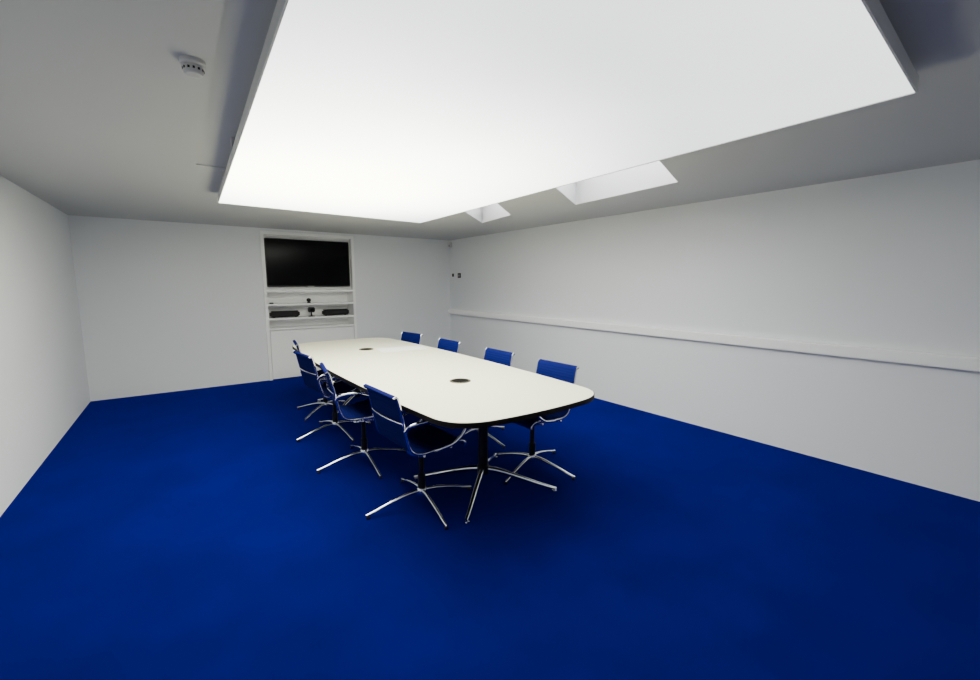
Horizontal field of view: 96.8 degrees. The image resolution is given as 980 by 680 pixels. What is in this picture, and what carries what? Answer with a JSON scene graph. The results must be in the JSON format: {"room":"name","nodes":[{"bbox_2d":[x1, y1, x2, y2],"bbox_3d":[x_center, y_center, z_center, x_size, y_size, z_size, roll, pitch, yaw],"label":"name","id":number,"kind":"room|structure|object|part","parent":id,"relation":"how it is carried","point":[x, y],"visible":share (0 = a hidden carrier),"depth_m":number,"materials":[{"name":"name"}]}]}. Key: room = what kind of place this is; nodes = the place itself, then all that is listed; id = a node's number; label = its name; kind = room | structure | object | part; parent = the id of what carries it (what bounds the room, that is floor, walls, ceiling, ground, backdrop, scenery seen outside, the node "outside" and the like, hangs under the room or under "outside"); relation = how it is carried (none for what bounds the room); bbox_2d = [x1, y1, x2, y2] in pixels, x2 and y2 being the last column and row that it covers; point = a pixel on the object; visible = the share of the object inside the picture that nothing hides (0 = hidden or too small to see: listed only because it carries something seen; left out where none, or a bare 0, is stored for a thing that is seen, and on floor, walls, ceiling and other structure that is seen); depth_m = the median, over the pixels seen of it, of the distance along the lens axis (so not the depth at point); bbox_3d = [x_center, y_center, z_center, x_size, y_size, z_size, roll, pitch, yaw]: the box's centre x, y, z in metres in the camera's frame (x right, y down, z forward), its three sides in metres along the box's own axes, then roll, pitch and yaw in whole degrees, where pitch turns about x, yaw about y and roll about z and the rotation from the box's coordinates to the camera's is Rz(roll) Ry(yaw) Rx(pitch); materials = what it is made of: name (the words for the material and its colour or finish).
{"room":"conference room","nodes":[
{"label":"conference room","id":0,"kind":"room"},
{"bbox_2d":[0,175,89,516],"bbox_3d":[-2.581,0.119,1.725,0.297,2.315,9.220,-5,9,-36],"label":"wall","id":1,"kind":"structure","parent":0,"point":[44,387],"depth_m":3.74,"materials":[{"name":"paint"}]},
{"bbox_2d":[68,215,449,400],"bbox_3d":[-3.058,-0.587,7.123,5.348,2.315,0.380,-5,9,-36],"label":"wall","id":2,"kind":"structure","parent":0,"point":[164,307],"depth_m":6.12,"materials":[{"name":"paint"}]},
{"bbox_2d":[0,376,979,679],"bbox_3d":[-0.513,1.083,3.671,5.765,0.100,9.700,-5,9,-36],"label":"floor","id":3,"kind":"structure","parent":0,"point":[191,534],"depth_m":2.44,"materials":[{"name":"blue carpet"}]},
{"bbox_2d":[260,231,356,379],"bbox_3d":[-2.955,-0.570,7.153,1.398,2.272,0.358,-5,9,-36],"label":"media cabinet","id":4,"kind":"object","parent":3,"relation":"on","point":[281,332],"visible":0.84,"depth_m":7.06,"materials":[{"name":"white paint"}]},
{"bbox_2d":[269,310,299,317],"bbox_3d":[-3.245,-0.409,6.882,0.430,0.105,0.124,-5,9,-36],"label":"speaker","id":5,"kind":"object","parent":4,"relation":"on","point":[292,313],"visible":0.99,"depth_m":6.83},
{"bbox_2d":[272,311,298,316],"bbox_3d":[-3.210,-0.407,6.834,0.390,0.070,0.006,-5,9,-36],"label":"grille","id":6,"kind":"object","parent":5,"relation":"attached to","point":[274,313],"depth_m":6.84,"materials":[{"name":"black plastic"}]},
{"bbox_2d":[264,238,349,286],"bbox_3d":[-2.904,-1.225,6.985,1.270,0.735,0.088,-5,9,-36],"label":"television","id":7,"kind":"object","parent":4,"relation":"attached to","point":[288,262],"visible":0.97,"depth_m":6.92,"materials":[{"name":"black glass"}]},
{"bbox_3d":[-2.930,-1.233,7.032,1.326,0.839,0.020,-5,9,-36],"label":"panel","id":8,"kind":"part","parent":4,"relation":"part of","materials":[{"name":"white paint"}]},
{"bbox_2d":[267,290,352,291],"bbox_3d":[-2.951,-0.806,7.117,1.310,0.028,0.330,-5,9,-36],"label":"shelf","id":9,"kind":"object","parent":4,"relation":"attached to","point":[267,290],"depth_m":6.96,"materials":[{"name":"white paint"}]},
{"bbox_2d":[268,301,352,305],"bbox_3d":[-2.951,-0.598,7.144,1.310,0.028,0.330,-5,9,-36],"label":"shelf","id":10,"kind":"object","parent":4,"relation":"attached to","point":[276,303],"depth_m":7.18,"materials":[{"name":"white paint"}]},
{"bbox_2d":[308,307,314,316],"bbox_3d":[-2.915,-0.461,7.104,0.100,0.150,0.105,-5,9,-36],"label":"video camera","id":11,"kind":"object","parent":4,"relation":"on","point":[310,309],"visible":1,"depth_m":7.07,"materials":[{"name":"black plastic"}]},
{"bbox_2d":[269,314,353,319],"bbox_3d":[-2.951,-0.380,7.173,1.310,0.028,0.330,-5,9,-36],"label":"shelf","id":12,"kind":"object","parent":4,"relation":"attached to","point":[302,316],"depth_m":7.21,"materials":[{"name":"white paint"}]},
{"bbox_2d":[270,323,353,330],"bbox_3d":[-2.951,-0.226,7.193,1.310,0.028,0.330,-5,9,-36],"label":"shelf","id":13,"kind":"object","parent":4,"relation":"attached to","point":[288,326],"depth_m":7.16,"materials":[{"name":"white paint"}]},
{"bbox_3d":[-2.860,0.188,7.122,1.298,0.754,0.026,-5,9,-36],"label":"door","id":14,"kind":"part","parent":4,"relation":"part of","materials":[{"name":"white paint"}]},
{"bbox_2d":[322,309,348,315],"bbox_3d":[-2.606,-0.469,7.343,0.430,0.105,0.124,-5,9,-36],"label":"speaker","id":15,"kind":"object","parent":4,"relation":"on","point":[325,312],"visible":1,"depth_m":7.29},
{"bbox_2d":[325,310,347,314],"bbox_3d":[-2.572,-0.468,7.295,0.390,0.070,0.006,-5,9,-36],"label":"grille","id":16,"kind":"object","parent":15,"relation":"attached to","point":[327,312],"depth_m":7.30,"materials":[{"name":"black plastic"}]},
{"bbox_2d":[293,340,344,420],"bbox_3d":[-1.938,0.422,5.072,0.595,0.846,0.584,-4,8,-28],"label":"office chair","id":17,"kind":"object","parent":3,"relation":"on","point":[325,403],"visible":0.34,"depth_m":5.07,"materials":[{"name":"metal"}]},
{"bbox_3d":[-2.130,0.773,5.169,0.367,0.094,0.026,2,8,14],"label":"leg","id":18,"kind":"part","parent":17,"relation":"part of","materials":[{"name":"metal"}]},
{"bbox_3d":[-1.982,0.805,4.926,0.026,0.094,0.367,2,8,14],"label":"leg","id":19,"kind":"part","parent":17,"relation":"part of","materials":[{"name":"metal"}]},
{"bbox_3d":[-1.918,0.392,5.078,0.408,0.055,0.426,-4,8,-28],"label":"seat","id":20,"kind":"part","parent":17,"relation":"part of","materials":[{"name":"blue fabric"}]},
{"bbox_2d":[293,350,370,441],"bbox_3d":[-1.579,0.518,4.341,0.702,0.846,0.672,-2,8,-12],"label":"office chair","id":21,"kind":"object","parent":3,"relation":"on","point":[308,370],"visible":0.69,"depth_m":4.23,"materials":[{"name":"metal"}]},
{"bbox_3d":[-1.740,0.305,4.159,0.122,0.370,0.426,-7,10,-42],"label":"backrest","id":22,"kind":"part","parent":21,"relation":"part of","materials":[{"name":"blue fabric"}]},
{"bbox_3d":[-1.707,0.893,4.256,0.367,0.094,0.026,-7,10,-44],"label":"leg","id":23,"kind":"part","parent":21,"relation":"part of","materials":[{"name":"metal"}]},
{"bbox_3d":[-1.702,0.855,4.540,0.026,0.094,0.367,-7,10,-44],"label":"leg","id":24,"kind":"part","parent":21,"relation":"part of","materials":[{"name":"metal"}]},
{"bbox_3d":[-1.445,0.331,4.136,0.526,0.421,0.008,-7,10,-42],"label":"rail","id":25,"kind":"part","parent":21,"relation":"part of","materials":[{"name":"metal"}]},
{"bbox_3d":[-1.548,0.486,4.357,0.408,0.055,0.426,-7,10,-42],"label":"seat","id":26,"kind":"part","parent":21,"relation":"part of","materials":[{"name":"blue fabric"}]},
{"bbox_3d":[-1.408,0.408,4.149,0.460,0.240,0.054,-7,10,-42],"label":"armrest","id":27,"kind":"part","parent":21,"relation":"part of","materials":[{"name":"metal"}]},
{"bbox_3d":[-1.420,0.893,4.252,0.026,0.094,0.367,-7,10,-44],"label":"leg","id":28,"kind":"part","parent":21,"relation":"part of","materials":[{"name":"metal"}]},
{"bbox_3d":[-1.415,0.856,4.536,0.367,0.094,0.026,-7,10,-44],"label":"leg","id":29,"kind":"part","parent":21,"relation":"part of","materials":[{"name":"metal"}]},
{"bbox_2d":[317,362,406,478],"bbox_3d":[-1.077,0.612,3.620,0.692,0.846,0.654,0,7,-1],"label":"office chair","id":30,"kind":"object","parent":3,"relation":"on","point":[361,411],"visible":0.72,"depth_m":3.57,"materials":[{"name":"metal"}]},
{"bbox_3d":[-1.273,0.393,3.486,0.122,0.370,0.426,-4,8,-26],"label":"backrest","id":31,"kind":"part","parent":30,"relation":"part of","materials":[{"name":"blue fabric"}]},
{"bbox_3d":[-1.225,0.984,3.556,0.367,0.094,0.026,-5,9,-34],"label":"leg","id":32,"kind":"part","parent":30,"relation":"part of","materials":[{"name":"metal"}]},
{"bbox_3d":[-0.997,0.429,3.384,0.526,0.421,0.008,-4,8,-26],"label":"rail","id":33,"kind":"part","parent":30,"relation":"part of","materials":[{"name":"metal"}]},
{"bbox_3d":[-1.171,0.453,3.813,0.460,0.240,0.054,-4,8,-26],"label":"armrest","id":34,"kind":"part","parent":30,"relation":"part of","materials":[{"name":"metal"}]},
{"bbox_3d":[-0.960,0.508,3.387,0.460,0.240,0.054,-4,8,-26],"label":"armrest","id":35,"kind":"part","parent":30,"relation":"part of","materials":[{"name":"metal"}]},
{"bbox_3d":[-1.042,0.582,3.625,0.408,0.055,0.426,-4,8,-26],"label":"seat","id":36,"kind":"part","parent":30,"relation":"part of","materials":[{"name":"blue fabric"}]},
{"bbox_3d":[-0.943,0.991,3.502,0.026,0.094,0.367,-5,9,-34],"label":"leg","id":37,"kind":"part","parent":30,"relation":"part of","materials":[{"name":"metal"}]},
{"bbox_3d":[-0.889,0.955,3.781,0.367,0.094,0.026,-5,9,-34],"label":"leg","id":38,"kind":"part","parent":30,"relation":"part of","materials":[{"name":"metal"}]},
{"bbox_2d":[401,331,422,344],"bbox_3d":[-1.210,0.343,5.674,0.626,0.846,0.593,-5,9,-32],"label":"office chair","id":39,"kind":"object","parent":3,"relation":"on","point":[410,337],"visible":0.06,"depth_m":5.78,"materials":[{"name":"fabric"}]},
{"bbox_2d":[363,383,470,529],"bbox_3d":[-0.477,0.704,2.920,0.657,0.846,0.694,3,8,24],"label":"office chair","id":40,"kind":"object","parent":3,"relation":"on","point":[421,438],"visible":0.93,"depth_m":2.83,"materials":[{"name":"blue fabric"}]},
{"bbox_3d":[-0.654,0.489,2.756,0.122,0.370,0.426,-6,10,-39],"label":"backrest","id":41,"kind":"part","parent":40,"relation":"part of","materials":[{"name":"blue fabric"}]},
{"bbox_3d":[-0.639,1.073,2.877,0.367,0.094,0.026,-5,9,-32],"label":"leg","id":42,"kind":"part","parent":40,"relation":"part of","materials":[{"name":"metal"}]},
{"bbox_3d":[-0.634,0.473,3.052,0.526,0.421,0.008,-6,10,-39],"label":"rail","id":43,"kind":"part","parent":40,"relation":"part of","materials":[{"name":"metal"}]},
{"bbox_3d":[-0.575,1.037,3.155,0.026,0.094,0.367,-5,9,-32],"label":"leg","id":44,"kind":"part","parent":40,"relation":"part of","materials":[{"name":"metal"}]},
{"bbox_3d":[-0.454,0.671,2.944,0.408,0.055,0.426,-6,10,-39],"label":"seat","id":45,"kind":"part","parent":40,"relation":"part of","materials":[{"name":"blue fabric"}]},
{"bbox_3d":[-0.361,0.516,2.719,0.526,0.421,0.008,-6,10,-39],"label":"rail","id":46,"kind":"part","parent":40,"relation":"part of","materials":[{"name":"metal"}]},
{"bbox_3d":[-0.359,1.081,2.814,0.026,0.094,0.367,-5,9,-32],"label":"leg","id":47,"kind":"part","parent":40,"relation":"part of","materials":[{"name":"metal"}]},
{"bbox_3d":[-0.324,0.594,2.730,0.460,0.240,0.054,-6,10,-39],"label":"armrest","id":48,"kind":"part","parent":40,"relation":"part of","materials":[{"name":"metal"}]},
{"bbox_3d":[-0.295,1.045,3.091,0.367,0.094,0.026,-5,9,-32],"label":"leg","id":49,"kind":"part","parent":40,"relation":"part of","materials":[{"name":"metal"}]},
{"bbox_2d":[403,338,461,415],"bbox_3d":[-0.683,0.435,4.970,0.654,0.846,0.692,4,8,26],"label":"office chair","id":50,"kind":"object","parent":3,"relation":"on","point":[444,344],"visible":0.1,"depth_m":5.04,"materials":[{"name":"fabric"}]},
{"bbox_3d":[-0.503,0.186,5.069,0.122,0.370,0.426,-6,9,-38],"label":"backrest","id":51,"kind":"part","parent":50,"relation":"part of","materials":[{"name":"blue fabric"}]},
{"bbox_2d":[292,338,594,524],"bbox_3d":[-0.852,0.574,4.292,1.410,0.746,4.040,-5,9,-36],"label":"conference table","id":52,"kind":"object","parent":3,"relation":"on","point":[443,388],"visible":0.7,"depth_m":3.25,"materials":[{"name":"beige laminate"}]},
{"bbox_2d":[452,378,467,381],"bbox_3d":[-0.233,0.316,3.402,0.124,0.003,0.112,-5,9,-36],"label":"grille","id":53,"kind":"object","parent":52,"relation":"attached to","point":[457,379],"depth_m":3.40,"materials":[{"name":"grey metal"}]},
{"bbox_2d":[451,348,514,448],"bbox_3d":[-0.113,0.537,4.196,0.692,0.846,0.654,-1,8,-10],"label":"office chair","id":54,"kind":"object","parent":3,"relation":"on","point":[492,355],"visible":0.17,"depth_m":4.25,"materials":[{"name":"fabric"}]},
{"bbox_3d":[0.008,0.914,4.094,0.026,0.094,0.367,-7,10,-44],"label":"leg","id":55,"kind":"part","parent":54,"relation":"part of","materials":[{"name":"metal"}]},
{"bbox_3d":[0.062,0.286,4.302,0.122,0.370,0.426,-5,9,-36],"label":"backrest","id":56,"kind":"part","parent":54,"relation":"part of","materials":[{"name":"blue fabric"}]},
{"bbox_2d":[494,358,579,484],"bbox_3d":[0.367,0.625,3.522,0.676,0.846,0.634,-2,8,-16],"label":"office chair","id":57,"kind":"object","parent":3,"relation":"on","point":[556,370],"visible":0.5,"depth_m":3.52,"materials":[{"name":"fabric"}]},
{"bbox_3d":[0.182,0.967,3.685,0.367,0.094,0.026,6,9,37],"label":"leg","id":58,"kind":"part","parent":57,"relation":"part of","materials":[{"name":"metal"}]},
{"bbox_3d":[0.222,1.004,3.404,0.026,0.094,0.367,6,9,37],"label":"leg","id":59,"kind":"part","parent":57,"relation":"part of","materials":[{"name":"metal"}]},
{"bbox_3d":[0.330,0.598,3.503,0.408,0.055,0.426,-6,9,-38],"label":"seat","id":60,"kind":"part","parent":57,"relation":"part of","materials":[{"name":"blue fabric"}]},
{"bbox_3d":[0.466,0.962,3.725,0.026,0.094,0.367,6,9,37],"label":"leg","id":61,"kind":"part","parent":57,"relation":"part of","materials":[{"name":"metal"}]},
{"bbox_3d":[0.499,0.517,3.320,0.460,0.240,0.054,-6,9,-38],"label":"armrest","id":62,"kind":"part","parent":57,"relation":"part of","materials":[{"name":"metal"}]},
{"bbox_3d":[0.506,0.999,3.444,0.367,0.094,0.026,6,9,37],"label":"leg","id":63,"kind":"part","parent":57,"relation":"part of","materials":[{"name":"metal"}]},
{"bbox_3d":[0.509,0.434,3.345,0.526,0.421,0.008,-6,9,-38],"label":"rail","id":64,"kind":"part","parent":57,"relation":"part of","materials":[{"name":"metal"}]},
{"bbox_3d":[0.533,0.373,3.635,0.122,0.370,0.426,-6,9,-38],"label":"backrest","id":65,"kind":"part","parent":57,"relation":"part of","materials":[{"name":"blue fabric"}]},
{"bbox_2d":[0,0,979,239],"bbox_3d":[-0.372,-1.416,3.149,5.765,0.360,9.220,-5,9,-36],"label":"ceiling","id":66,"kind":"structure","parent":0,"point":[101,115],"depth_m":2.27,"materials":[{"name":"paint"}]},
{"bbox_2d":[179,55,205,78],"bbox_3d":[-1.100,-1.006,1.612,0.084,0.054,0.084,-5,9,-36],"label":"smoke detector","id":67,"kind":"object","parent":66,"relation":"attached to","point":[192,66],"visible":1,"depth_m":1.59,"materials":[{"name":"white plastic"}]},
{"bbox_2d":[182,64,204,73],"bbox_3d":[-1.100,-1.000,1.613,0.070,0.008,0.070,-5,9,-36],"label":"vent","id":68,"kind":"object","parent":67,"relation":"attached to","point":[187,68],"depth_m":1.59,"materials":[{"name":"plastic"}]},
{"bbox_2d":[465,203,509,222],"bbox_3d":[-0.039,-1.693,5.024,0.556,0.418,1.959,1,8,11],"label":"window","id":69,"kind":"structure","parent":66,"relation":"attached to","point":[494,211],"depth_m":5.65,"materials":[{"name":"white paint"}]},
{"bbox_2d":[217,0,918,222],"bbox_3d":[-0.415,-1.142,2.791,2.235,0.106,4.500,-5,9,-36],"label":"ceiling light","id":70,"kind":"object","parent":66,"relation":"attached to","point":[416,111],"visible":1,"depth_m":1.64,"materials":[{"name":"white plastic"}]},
{"bbox_2d":[556,161,677,204],"bbox_3d":[0.914,-1.501,3.563,1.243,0.418,1.785,-5,9,-36],"label":"window","id":71,"kind":"structure","parent":66,"relation":"attached to","point":[654,174],"depth_m":4.04,"materials":[{"name":"white paint"}]},
{"bbox_2d":[449,159,979,501],"bbox_3d":[1.909,-0.305,4.971,0.120,2.315,9.220,-5,9,-36],"label":"wall","id":72,"kind":"structure","parent":0,"point":[891,261],"depth_m":3.91,"materials":[{"name":"paint"}]},
{"bbox_2d":[448,309,979,371],"bbox_3d":[1.833,-0.095,4.949,0.059,0.088,8.950,-5,9,-36],"label":"wall rail","id":73,"kind":"object","parent":72,"relation":"attached to","point":[897,356],"visible":1,"depth_m":3.92,"materials":[{"name":"white paint"}]}
]}

